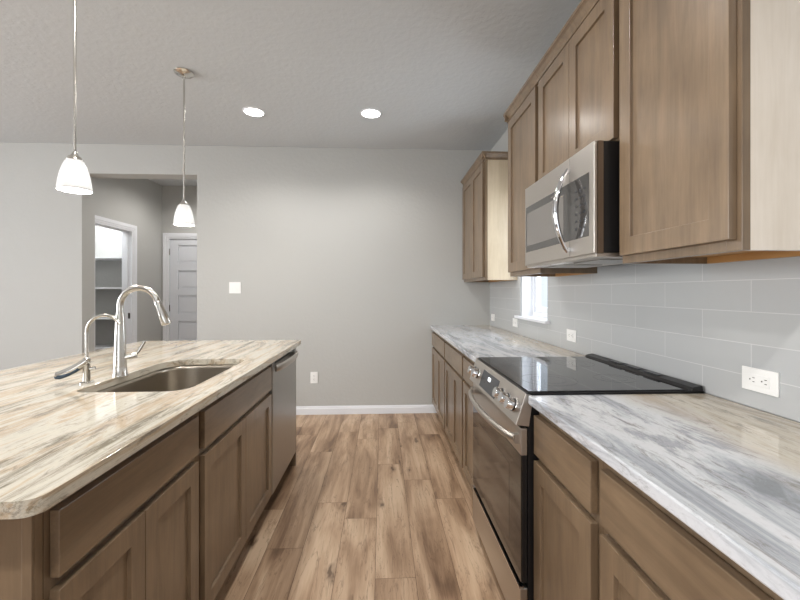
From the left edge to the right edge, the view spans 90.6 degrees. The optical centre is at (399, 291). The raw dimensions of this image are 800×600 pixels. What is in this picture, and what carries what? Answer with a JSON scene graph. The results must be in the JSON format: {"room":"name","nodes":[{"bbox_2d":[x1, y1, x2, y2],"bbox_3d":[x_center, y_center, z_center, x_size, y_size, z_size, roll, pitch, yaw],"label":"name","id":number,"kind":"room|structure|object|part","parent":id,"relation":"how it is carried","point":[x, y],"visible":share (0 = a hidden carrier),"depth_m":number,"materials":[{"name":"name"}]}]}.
{"room":"kitchen","nodes":[
{"label":"kitchen","id":0,"kind":"room"},
{"bbox_2d":[95,225,121,350],"bbox_3d":[-4.087,-0.107,5.330,1.280,2.745,0.100,0,0,-3],"label":"wall","id":1,"kind":"structure","parent":0,"point":[108,242],"depth_m":5.29,"materials":[{"name":"grey paint"}]},
{"bbox_2d":[95,345,113,349],"bbox_3d":[-4.077,0.720,5.114,1.276,0.019,0.329,0,0,-3],"label":"shelf","id":2,"kind":"object","parent":1,"relation":"attached to","point":[97,347],"visible":0.02,"depth_m":5.10,"materials":[{"name":"white paint"}]},
{"bbox_2d":[96,316,114,319],"bbox_3d":[-4.077,0.344,5.114,1.276,0.019,0.329,0,0,-3],"label":"shelf","id":3,"kind":"object","parent":1,"relation":"attached to","point":[100,318],"visible":0.02,"depth_m":4.97,"materials":[{"name":"white paint"}]},
{"bbox_2d":[95,257,121,260],"bbox_3d":[-4.077,-0.422,5.114,1.276,0.019,0.329,0,0,-3],"label":"shelf","id":4,"kind":"object","parent":1,"relation":"attached to","point":[96,258],"visible":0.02,"depth_m":4.97,"materials":[{"name":"white paint"}]},
{"bbox_2d":[95,287,121,288],"bbox_3d":[-4.077,-0.041,5.114,1.276,0.019,0.329,0,0,-3],"label":"shelf","id":5,"kind":"object","parent":1,"relation":"attached to","point":[95,287],"visible":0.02,"depth_m":4.97,"materials":[{"name":"white paint"}]},
{"bbox_2d":[95,178,161,341],"bbox_3d":[-3.364,-0.107,4.845,0.120,2.745,1.406,0,0,-3],"label":"wall","id":6,"kind":"structure","parent":0,"point":[136,202],"depth_m":5.12,"materials":[{"name":"grey paint"}]},
{"bbox_2d":[95,215,136,343],"bbox_3d":[-3.343,0.224,4.565,0.136,2.082,0.788,0,0,-3],"label":"trim","id":7,"kind":"structure","parent":6,"relation":"attached to","point":[129,232],"depth_m":4.88,"materials":[{"name":"white paint"}]},
{"bbox_2d":[162,186,196,340],"bbox_3d":[-3.359,-0.107,5.609,3.000,2.745,0.120,0,0,-3],"label":"wall","id":8,"kind":"structure","parent":0,"point":[172,196],"depth_m":5.56,"materials":[{"name":"grey paint"}]},
{"bbox_2d":[163,233,196,340],"bbox_3d":[-2.859,0.224,5.624,0.924,2.082,0.136,0,0,-3],"label":"trim","id":9,"kind":"structure","parent":8,"relation":"attached to","point":[166,236],"depth_m":5.54,"materials":[{"name":"white paint"}]},
{"bbox_2d":[169,239,196,340],"bbox_3d":[-2.860,0.261,5.567,0.768,1.988,0.103,0,0,-3],"label":"door","id":10,"kind":"structure","parent":8,"relation":"in","point":[182,252],"depth_m":5.58,"materials":[{"name":"white paint"}]},
{"bbox_3d":[-2.858,-0.525,5.603,0.530,0.252,0.022,0,0,-3],"label":"panel","id":11,"kind":"part","parent":10,"relation":"part of","materials":[{"name":"white paint"}]},
{"bbox_3d":[-2.858,-0.164,5.603,0.530,0.259,0.022,0,0,-3],"label":"panel","id":12,"kind":"part","parent":10,"relation":"part of","materials":[{"name":"white paint"}]},
{"bbox_3d":[-2.858,0.186,5.603,0.530,0.261,0.022,0,0,-3],"label":"panel","id":13,"kind":"part","parent":10,"relation":"part of","materials":[{"name":"white paint"}]},
{"bbox_3d":[-2.858,0.550,5.603,0.530,0.259,0.022,0,0,-3],"label":"panel","id":14,"kind":"part","parent":10,"relation":"part of","materials":[{"name":"white paint"}]},
{"bbox_2d":[0,143,490,405],"bbox_3d":[-2.643,-0.107,4.085,7.491,2.745,0.177,0,0,-3],"label":"wall","id":15,"kind":"structure","parent":0,"point":[352,255],"depth_m":4.07,"materials":[{"name":"grey paint"}]},
{"bbox_2d":[229,282,240,292],"bbox_3d":[-1.682,-0.037,4.035,0.116,0.116,0.010,0,0,-3],"label":"light switch","id":16,"kind":"object","parent":15,"relation":"attached to","point":[234,287],"visible":1,"depth_m":4.03,"materials":[{"name":"white plastic"}]},
{"bbox_2d":[310,372,317,382],"bbox_3d":[-0.883,0.887,4.073,0.074,0.116,0.008,0,0,-3],"label":"wall outlet","id":17,"kind":"object","parent":15,"relation":"attached to","point":[313,375],"visible":1,"depth_m":4.07,"materials":[{"name":"white plastic"}]},
{"bbox_2d":[296,405,436,414],"bbox_3d":[-2.834,1.223,3.981,6.500,0.084,0.014,0,0,-3],"label":"baseboard","id":18,"kind":"structure","parent":15,"relation":"attached to","point":[363,409],"depth_m":4.09,"materials":[{"name":"white paint"}]},
{"bbox_2d":[0,0,580,185],"bbox_3d":[-2.463,-1.530,0.238,7.500,0.100,11.300,0,0,-3],"label":"ceiling","id":19,"kind":"structure","parent":0,"point":[440,74],"depth_m":2.65,"materials":[{"name":"grey paint"}]},
{"bbox_2d":[56,0,92,193],"bbox_3d":[-1.447,-0.964,1.761,0.128,1.032,0.128,0,0,-3],"label":"pendant light","id":20,"kind":"object","parent":19,"relation":"hanging from","point":[73,175],"visible":1,"depth_m":1.75,"materials":[{"name":"white glass"}]},
{"bbox_3d":[-1.447,-0.517,1.761,0.128,0.138,0.128,0,0,-3],"label":"lamp shade","id":21,"kind":"part","parent":20,"relation":"part of","materials":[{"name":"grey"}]},
{"bbox_3d":[-1.447,-1.012,1.761,0.012,0.835,0.012,0,0,-3],"label":"rod","id":22,"kind":"part","parent":20,"relation":"part of","materials":[{"name":"silver metal"}]},
{"bbox_2d":[173,67,194,226],"bbox_3d":[-1.457,-0.964,2.671,0.128,1.032,0.128,0,0,-3],"label":"pendant light","id":23,"kind":"object","parent":19,"relation":"hanging from","point":[183,216],"visible":1,"depth_m":2.66,"materials":[{"name":"white glass"}]},
{"bbox_3d":[-1.457,-0.517,2.671,0.128,0.138,0.128,0,0,-3],"label":"lamp shade","id":24,"kind":"part","parent":23,"relation":"part of","materials":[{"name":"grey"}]},
{"bbox_3d":[-1.457,-1.012,2.671,0.012,0.835,0.012,0,0,-3],"label":"rod","id":25,"kind":"part","parent":23,"relation":"part of","materials":[{"name":"silver metal"}]},
{"bbox_2d":[242,106,265,116],"bbox_3d":[-1.201,-1.476,3.258,0.180,0.008,0.180,0,0,-3],"label":"recessed light","id":26,"kind":"object","parent":19,"relation":"in","point":[251,111],"visible":1,"depth_m":3.24,"materials":[{"name":"white paint"}]},
{"bbox_2d":[360,108,381,117],"bbox_3d":[-0.241,-1.476,3.285,0.180,0.008,0.180,0,0,-3],"label":"recessed light","id":27,"kind":"object","parent":19,"relation":"in","point":[368,112],"visible":1,"depth_m":3.28,"materials":[{"name":"white paint"}]},
{"bbox_2d":[215,413,504,599],"bbox_3d":[-2.413,1.315,0.240,7.601,0.100,11.300,0,0,-3],"label":"floor","id":28,"kind":"structure","parent":0,"point":[371,506],"depth_m":2.14,"materials":[{"name":"brown wood"}]},
{"bbox_2d":[0,512,42,599],"bbox_3d":[-1.015,0.826,0.722,0.678,0.878,0.024,0,0,-3],"label":"island end panel","id":29,"kind":"object","parent":28,"relation":"on","point":[21,540],"visible":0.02,"depth_m":0.73,"materials":[{"name":"beige wood"}]},
{"bbox_2d":[43,413,198,599],"bbox_3d":[-1.009,0.826,1.043,0.679,0.878,0.613,0,0,-3],"label":"base cabinet","id":30,"kind":"object","parent":28,"relation":"on","point":[131,532],"visible":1,"depth_m":0.99,"materials":[{"name":"beige wood"}]},
{"bbox_3d":[-0.673,0.862,0.901,0.020,0.570,0.276,0,0,-3],"label":"door","id":31,"kind":"part","parent":30,"relation":"part of","materials":[{"name":"beige wood"}]},
{"bbox_3d":[-0.686,0.862,1.194,0.020,0.570,0.303,0,0,-3],"label":"door","id":32,"kind":"part","parent":30,"relation":"part of","materials":[{"name":"beige wood"}]},
{"bbox_2d":[196,366,271,599],"bbox_3d":[-1.043,0.826,1.787,0.679,0.878,0.874,0,0,-3],"label":"base cabinet","id":33,"kind":"object","parent":28,"relation":"on","point":[234,457],"visible":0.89,"depth_m":1.65,"materials":[{"name":"beige wood"}]},
{"bbox_2d":[0,340,300,519],"bbox_3d":[-1.232,0.370,1.760,1.125,0.030,2.232,0,0,-3],"label":"countertop","id":34,"kind":"structure","parent":33,"relation":"on","point":[57,436],"depth_m":1.19,"materials":[{"name":"beige stone"}]},
{"bbox_2d":[54,314,120,383],"bbox_3d":[-1.198,0.221,1.534,0.220,0.268,0.056,0,0,-15],"label":"faucet","id":35,"kind":"object","parent":34,"relation":"on","point":[84,364],"visible":1,"depth_m":1.52,"materials":[{"name":"silver metal"}]},
{"bbox_3d":[-1.251,0.294,1.518,0.110,0.077,0.047,0,0,-22],"label":"lever","id":36,"kind":"part","parent":35,"relation":"part of","materials":[{"name":"silver metal"}]},
{"bbox_3d":[-1.153,0.176,1.537,0.134,0.178,0.011,0,0,-3],"label":"spout","id":37,"kind":"part","parent":35,"relation":"part of","materials":[{"name":"silver metal"}]},
{"bbox_2d":[112,285,170,376],"bbox_3d":[-1.086,0.164,1.669,0.236,0.382,0.064,0,0,-3],"label":"kitchen faucet","id":38,"kind":"object","parent":34,"relation":"on","point":[120,357],"visible":1,"depth_m":1.65,"materials":[{"name":"silver metal"}]},
{"bbox_3d":[-1.128,0.252,1.683,0.083,0.083,0.027,0,0,-24],"label":"handle","id":39,"kind":"part","parent":38,"relation":"part of","materials":[{"name":"silver metal"}]},
{"bbox_3d":[-1.099,0.034,1.666,0.178,0.122,0.025,0,0,-3],"label":"spout","id":40,"kind":"part","parent":38,"relation":"part of","materials":[{"name":"silver metal"}]},
{"bbox_2d":[97,364,235,391],"bbox_3d":[-0.978,0.494,1.740,0.439,0.216,0.729,0,0,-3],"label":"sink","id":41,"kind":"object","parent":34,"relation":"in","point":[175,378],"visible":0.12,"depth_m":2.02,"materials":[{"name":"silver metal"}]},
{"bbox_3d":[-0.705,0.862,1.599,0.020,0.570,0.420,0,0,-3],"label":"door","id":42,"kind":"part","parent":33,"relation":"part of","materials":[{"name":"beige wood"}]},
{"bbox_3d":[-0.714,0.487,1.810,0.020,0.131,0.842,0,0,-3],"label":"false drawer","id":43,"kind":"part","parent":33,"relation":"part of","materials":[{"name":"beige wood"}]},
{"bbox_3d":[-0.724,0.862,2.021,0.020,0.570,0.420,0,0,-3],"label":"door","id":44,"kind":"part","parent":33,"relation":"part of","materials":[{"name":"beige wood"}]},
{"bbox_2d":[268,348,297,493],"bbox_3d":[-1.015,0.829,2.549,0.644,0.872,0.615,0,0,-3],"label":"dishwasher","id":45,"kind":"object","parent":28,"relation":"on","point":[283,391],"visible":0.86,"depth_m":2.48,"materials":[{"name":"silver metal"}]},
{"bbox_3d":[-0.715,0.443,2.563,0.043,0.042,0.560,0,0,-3],"label":"handle","id":46,"kind":"part","parent":45,"relation":"part of","materials":[{"name":"silver metal"}]},
{"bbox_2d":[288,452,295,465],"bbox_3d":[-1.104,0.826,2.865,0.694,0.878,0.016,0,0,-3],"label":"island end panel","id":47,"kind":"object","parent":28,"relation":"on","point":[293,460],"visible":0.14,"depth_m":2.87,"materials":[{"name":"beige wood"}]},
{"bbox_2d":[432,332,446,428],"bbox_3d":[0.660,0.826,3.719,0.622,0.878,0.850,0,0,-3],"label":"base cabinet","id":48,"kind":"object","parent":28,"relation":"on","point":[438,351],"visible":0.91,"depth_m":3.63,"materials":[{"name":"beige wood"}]},
{"bbox_3d":[0.350,0.862,3.909,0.020,0.570,0.404,0,0,-3],"label":"door","id":49,"kind":"part","parent":48,"relation":"part of","materials":[{"name":"beige wood"}]},
{"bbox_3d":[0.359,0.487,3.706,0.020,0.131,0.811,0,0,-3],"label":"drawer","id":50,"kind":"part","parent":48,"relation":"part of","materials":[{"name":"beige wood"}]},
{"bbox_3d":[0.369,0.862,3.502,0.020,0.570,0.404,0,0,-3],"label":"door","id":51,"kind":"part","parent":48,"relation":"part of","materials":[{"name":"beige wood"}]},
{"bbox_2d":[445,342,465,467],"bbox_3d":[0.696,0.826,2.930,0.622,0.878,0.729,0,0,-3],"label":"base cabinet","id":52,"kind":"object","parent":28,"relation":"on","point":[454,379],"visible":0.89,"depth_m":2.86,"materials":[{"name":"beige wood"}]},
{"bbox_3d":[0.387,0.862,3.089,0.020,0.570,0.344,0,0,-3],"label":"door","id":53,"kind":"part","parent":52,"relation":"part of","materials":[{"name":"beige wood"}]},
{"bbox_3d":[0.395,0.487,2.916,0.020,0.131,0.690,0,0,-3],"label":"drawer","id":54,"kind":"part","parent":52,"relation":"part of","materials":[{"name":"beige wood"}]},
{"bbox_3d":[0.403,0.862,2.743,0.020,0.570,0.344,0,0,-3],"label":"door","id":55,"kind":"part","parent":52,"relation":"part of","materials":[{"name":"beige wood"}]},
{"bbox_2d":[463,356,474,491],"bbox_3d":[0.723,0.826,2.334,0.622,0.878,0.461,0,0,-3],"label":"base cabinet","id":56,"kind":"object","parent":28,"relation":"on","point":[467,404],"visible":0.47,"depth_m":2.42,"materials":[{"name":"beige wood"}]},
{"bbox_3d":[0.422,0.487,2.321,0.020,0.131,0.422,0,0,-3],"label":"drawer","id":57,"kind":"part","parent":56,"relation":"part of","materials":[{"name":"beige wood"}]},
{"bbox_2d":[430,325,584,361],"bbox_3d":[0.673,0.370,3.122,0.631,0.030,2.048,0,0,-3],"label":"countertop","id":58,"kind":"structure","parent":56,"relation":"on","point":[474,341],"depth_m":2.70,"materials":[{"name":"white stone"}]},
{"bbox_2d":[534,412,602,599],"bbox_3d":[0.776,0.826,1.173,0.622,0.878,0.393,0,0,-3],"label":"base cabinet","id":59,"kind":"object","parent":28,"relation":"on","point":[568,528],"visible":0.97,"depth_m":1.14,"materials":[{"name":"beige wood"}]},
{"bbox_3d":[0.475,0.487,1.169,0.020,0.131,0.370,0,0,-3],"label":"drawer","id":60,"kind":"part","parent":59,"relation":"part of","materials":[{"name":"beige wood"}]},
{"bbox_3d":[0.475,0.862,1.169,0.020,0.570,0.370,0,0,-3],"label":"door","id":61,"kind":"part","parent":59,"relation":"part of","materials":[{"name":"beige wood"}]},
{"bbox_2d":[468,354,703,599],"bbox_3d":[0.692,0.797,1.732,0.714,0.935,0.727,0,0,-3],"label":"range","id":62,"kind":"object","parent":28,"relation":"on","point":[504,456],"visible":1,"depth_m":1.55,"materials":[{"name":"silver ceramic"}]},
{"bbox_3d":[0.368,0.403,2.019,0.046,0.052,0.048,0,0,-3],"label":"control knob","id":63,"kind":"part","parent":62,"relation":"part of","materials":[{"name":"silver metal"}]},
{"bbox_3d":[0.371,0.403,1.944,0.046,0.052,0.048,0,0,-3],"label":"control knob","id":64,"kind":"part","parent":62,"relation":"part of","materials":[{"name":"silver metal"}]},
{"bbox_3d":[0.367,0.513,1.717,0.064,0.032,0.691,0,0,-3],"label":"door handle","id":65,"kind":"part","parent":62,"relation":"part of","materials":[{"name":"silver metal"}]},
{"bbox_3d":[0.402,0.783,1.719,0.005,0.435,0.715,0,0,-3],"label":"door glass","id":66,"kind":"part","parent":62,"relation":"part of","materials":[{"name":"black glass"}]},
{"bbox_3d":[0.389,0.403,1.564,0.046,0.052,0.048,0,0,-3],"label":"control knob","id":67,"kind":"part","parent":62,"relation":"part of","materials":[{"name":"silver metal"}]},
{"bbox_3d":[0.410,1.106,1.719,0.025,0.168,0.715,0,0,-3],"label":"storage drawer","id":68,"kind":"part","parent":62,"relation":"part of","materials":[{"name":"silver metal"}]},
{"bbox_3d":[0.411,0.407,1.719,0.061,0.115,0.721,0,0,-3],"label":"control panel","id":69,"kind":"part","parent":62,"relation":"part of","materials":[{"name":"silver metal"}]},
{"bbox_3d":[0.392,0.403,1.489,0.046,0.052,0.048,0,0,-3],"label":"control knob","id":70,"kind":"part","parent":62,"relation":"part of","materials":[{"name":"silver metal"}]},
{"bbox_3d":[0.396,0.403,1.415,0.046,0.052,0.048,0,0,-3],"label":"control knob","id":71,"kind":"part","parent":62,"relation":"part of","materials":[{"name":"silver metal"}]},
{"bbox_3d":[0.413,0.784,1.719,0.018,0.437,0.713,0,0,-3],"label":"oven door","id":72,"kind":"part","parent":62,"relation":"part of","materials":[{"name":"metal"}]},
{"bbox_2d":[477,356,703,395],"bbox_3d":[0.732,0.354,1.734,0.633,0.019,0.725,0,0,-3],"label":"cooktop","id":73,"kind":"object","parent":62,"relation":"in","point":[578,375],"depth_m":1.58,"materials":[{"name":"black glass"}]},
{"bbox_2d":[600,461,783,599],"bbox_3d":[0.805,0.826,0.522,0.622,0.878,0.909,0,0,-3],"label":"base cabinet","id":74,"kind":"object","parent":28,"relation":"on","point":[647,553],"visible":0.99,"depth_m":0.76,"materials":[{"name":"beige wood"}]},
{"bbox_3d":[0.495,0.862,0.727,0.020,0.570,0.434,0,0,-3],"label":"door","id":75,"kind":"part","parent":74,"relation":"part of","materials":[{"name":"beige wood"}]},
{"bbox_3d":[0.845,0.826,-0.347,0.622,0.878,0.829,0,0,-3],"label":"base cabinet","id":76,"kind":"object","parent":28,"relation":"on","visible":0},
{"bbox_2d":[528,393,799,599],"bbox_3d":[0.801,0.370,0.303,0.631,0.030,2.132,0,0,-3],"label":"countertop","id":77,"kind":"structure","parent":76,"relation":"on","point":[729,471],"depth_m":0.84,"materials":[{"name":"white stone"}]},
{"bbox_2d":[491,129,799,422],"bbox_3d":[1.242,-0.107,-0.538,0.150,2.745,9.413,0,0,-3],"label":"wall","id":78,"kind":"structure","parent":0,"point":[502,144],"depth_m":3.66,"materials":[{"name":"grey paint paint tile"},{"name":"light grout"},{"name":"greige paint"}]},
{"bbox_2d":[461,151,517,281],"bbox_3d":[0.808,-0.624,3.706,0.308,1.058,0.890,0,0,-3],"label":"upper cabinet","id":79,"kind":"object","parent":78,"relation":"attached to","point":[485,184],"visible":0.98,"depth_m":3.30,"materials":[{"name":"beige wood"}]},
{"bbox_3d":[0.670,-0.601,3.918,0.020,0.959,0.418,0,0,-3],"label":"door","id":80,"kind":"part","parent":79,"relation":"part of","materials":[{"name":"beige wood"}]},
{"bbox_3d":[0.825,-0.601,3.724,0.272,1.012,0.855,0,0,-3],"label":"frame","id":81,"kind":"part","parent":79,"relation":"part of","materials":[{"name":"beige wood"}]},
{"bbox_3d":[0.689,-0.601,3.509,0.020,0.959,0.397,0,0,-3],"label":"door","id":82,"kind":"part","parent":79,"relation":"part of","materials":[{"name":"beige wood"}]},
{"bbox_3d":[0.808,-1.124,3.706,0.308,0.058,0.890,0,0,-3],"label":"crown molding","id":83,"kind":"part","parent":79,"relation":"part of","materials":[{"name":"beige wood"}]},
{"bbox_3d":[0.953,-0.592,3.730,0.016,0.994,0.823,0,0,-3],"label":"panel","id":84,"kind":"part","parent":79,"relation":"part of","materials":[{"name":"brown wood"}]},
{"bbox_3d":[0.854,-0.601,3.306,0.252,1.012,0.016,0,0,-3],"label":"panel","id":85,"kind":"part","parent":79,"relation":"part of","materials":[{"name":"beige wood"}]},
{"bbox_2d":[514,277,549,323],"bbox_3d":[1.051,-0.283,2.975,0.181,1.004,0.627,0,0,-3],"label":"window","id":86,"kind":"structure","parent":78,"relation":"in","point":[532,310],"depth_m":3.20,"materials":[{"name":"white paint"}]},
{"bbox_3d":[1.026,0.209,2.974,0.130,0.020,0.627,0,0,-3],"label":"sill","id":87,"kind":"part","parent":86,"relation":"part of","materials":[{"name":"white paint"}]},
{"bbox_3d":[1.117,-0.290,2.978,0.050,0.990,0.527,0,0,-3],"label":"frame","id":88,"kind":"part","parent":86,"relation":"part of","materials":[{"name":"white paint"}]},
{"bbox_3d":[1.120,-0.075,2.978,0.033,0.480,0.447,0,0,-3],"label":"sash","id":89,"kind":"part","parent":86,"relation":"part of","materials":[{"name":"white paint"}]},
{"bbox_2d":[503,70,596,276],"bbox_3d":[0.854,-0.624,2.331,0.340,1.058,0.519,0,0,-3],"label":"upper cabinet","id":90,"kind":"object","parent":78,"relation":"attached to","point":[521,116],"visible":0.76,"depth_m":2.31,"materials":[{"name":"beige wood"}]},
{"bbox_3d":[0.854,-1.124,2.331,0.340,0.058,0.519,0,0,-3],"label":"crown molding","id":91,"kind":"part","parent":90,"relation":"part of","materials":[{"name":"beige wood"}]},
{"bbox_3d":[0.711,-0.601,2.310,0.020,0.959,0.450,0,0,-3],"label":"door","id":92,"kind":"part","parent":90,"relation":"part of","materials":[{"name":"beige wood"}]},
{"bbox_3d":[0.873,-0.601,2.315,0.304,1.012,0.484,0,0,-3],"label":"frame","id":93,"kind":"part","parent":90,"relation":"part of","materials":[{"name":"beige wood"}]},
{"bbox_3d":[0.873,-0.601,2.549,0.284,1.012,0.016,0,0,-3],"label":"panel","id":94,"kind":"part","parent":90,"relation":"part of","materials":[{"name":"beige wood"}]},
{"bbox_3d":[0.894,-0.601,2.081,0.284,1.012,0.016,0,0,-3],"label":"panel","id":95,"kind":"part","parent":90,"relation":"part of","materials":[{"name":"beige wood"}]},
{"bbox_3d":[1.017,-0.592,2.321,0.016,0.994,0.452,0,0,-3],"label":"panel","id":96,"kind":"part","parent":90,"relation":"part of","materials":[{"name":"brown wood"}]},
{"bbox_2d":[534,0,619,179],"bbox_3d":[0.882,-0.840,1.719,0.340,0.626,0.704,0,0,-3],"label":"upper cabinet","id":97,"kind":"object","parent":78,"relation":"attached to","point":[578,75],"visible":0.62,"depth_m":1.63,"materials":[{"name":"beige wood"}]},
{"bbox_3d":[0.730,-0.807,1.877,0.020,0.545,0.333,0,0,-3],"label":"door","id":98,"kind":"part","parent":97,"relation":"part of","materials":[{"name":"beige wood"}]},
{"bbox_3d":[0.730,-1.124,1.712,0.035,0.058,0.704,0,0,-3],"label":"crown molding","id":99,"kind":"part","parent":97,"relation":"part of","materials":[{"name":"beige wood"}]},
{"bbox_2d":[525,140,622,267],"bbox_3d":[0.819,-0.320,1.708,0.464,0.407,0.662,0,0,-3],"label":"microwave","id":100,"kind":"object","parent":97,"relation":"attached to","point":[572,213],"visible":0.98,"depth_m":1.50,"materials":[{"name":"silver metal"}]},
{"bbox_3d":[0.655,-0.310,1.710,0.002,0.226,0.613,0,0,-3],"label":"door glass","id":101,"kind":"part","parent":100,"relation":"part of","materials":[{"name":"grey glass"}]},
{"bbox_3d":[0.628,-0.314,1.545,0.068,0.330,0.032,0,0,-3],"label":"handle","id":102,"kind":"part","parent":100,"relation":"part of","materials":[{"name":"silver metal"}]},
{"bbox_3d":[0.746,-0.807,1.544,0.020,0.545,0.328,0,0,-3],"label":"door","id":103,"kind":"part","parent":97,"relation":"part of","materials":[{"name":"beige wood"}]},
{"bbox_3d":[0.900,-0.817,1.720,0.304,0.580,0.704,0,0,-3],"label":"frame","id":104,"kind":"part","parent":97,"relation":"part of","materials":[{"name":"beige wood"}]},
{"bbox_2d":[490,256,799,421],"bbox_3d":[1.059,0.100,1.706,0.010,0.509,4.912,0,0,-3],"label":"backsplash","id":105,"kind":"structure","parent":78,"relation":"attached to","point":[699,324],"depth_m":1.46,"materials":[{"name":"grey tile"}]},
{"bbox_2d":[513,318,517,326],"bbox_3d":[0.975,0.265,3.358,0.008,0.070,0.114,0,0,-3],"label":"wall outlet","id":106,"kind":"object","parent":105,"relation":"attached to","point":[515,321],"visible":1,"depth_m":3.34,"materials":[{"name":"white plastic"}]},
{"bbox_2d":[567,329,576,342],"bbox_3d":[1.020,0.263,2.359,0.008,0.070,0.114,0,0,-3],"label":"wall outlet","id":107,"kind":"object","parent":105,"relation":"attached to","point":[571,334],"visible":1,"depth_m":2.34,"materials":[{"name":"white plastic"}]},
{"bbox_2d":[568,332,573,338],"bbox_3d":[1.018,0.263,2.359,0.002,0.033,0.068,0,0,-3],"label":"receptacle","id":108,"kind":"object","parent":107,"relation":"attached to","point":[570,334],"depth_m":2.36,"materials":[{"name":"grey plastic"}]},
{"bbox_2d":[742,366,779,396],"bbox_3d":[1.074,0.267,1.183,0.008,0.070,0.114,0,0,-3],"label":"wall outlet","id":109,"kind":"object","parent":105,"relation":"attached to","point":[754,379],"visible":1,"depth_m":1.18,"materials":[{"name":"white plastic"}]},
{"bbox_2d":[748,373,769,388],"bbox_3d":[1.071,0.267,1.183,0.002,0.033,0.068,0,0,-3],"label":"receptacle","id":110,"kind":"object","parent":109,"relation":"attached to","point":[755,380],"depth_m":1.18,"materials":[{"name":"grey plastic"}]},
{"bbox_2d":[620,0,799,263],"bbox_3d":[0.909,-0.624,1.123,0.340,1.058,0.488,0,0,-3],"label":"upper cabinet","id":111,"kind":"object","parent":78,"relation":"attached to","point":[710,89],"visible":1,"depth_m":1.00,"materials":[{"name":"beige wood"}]},
{"bbox_3d":[0.927,-0.601,1.360,0.284,1.012,0.016,0,0,-3],"label":"panel","id":112,"kind":"part","parent":111,"relation":"part of","materials":[{"name":"beige wood"}]},
{"bbox_3d":[0.764,-0.601,1.133,0.020,0.959,0.424,0,0,-3],"label":"door","id":113,"kind":"part","parent":111,"relation":"part of","materials":[{"name":"beige wood"}]},
{"bbox_3d":[0.936,-0.124,1.142,0.284,0.014,0.421,0,0,-3],"label":"panel","id":114,"kind":"part","parent":111,"relation":"part of","materials":[{"name":"brown wood"}]},
{"bbox_3d":[1.070,-0.592,1.148,0.016,0.994,0.421,0,0,-3],"label":"panel","id":115,"kind":"part","parent":111,"relation":"part of","materials":[{"name":"brown wood"}]},
{"bbox_3d":[0.947,-0.601,0.924,0.284,1.012,0.016,0,0,-3],"label":"panel","id":116,"kind":"part","parent":111,"relation":"part of","materials":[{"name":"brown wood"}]}
]}

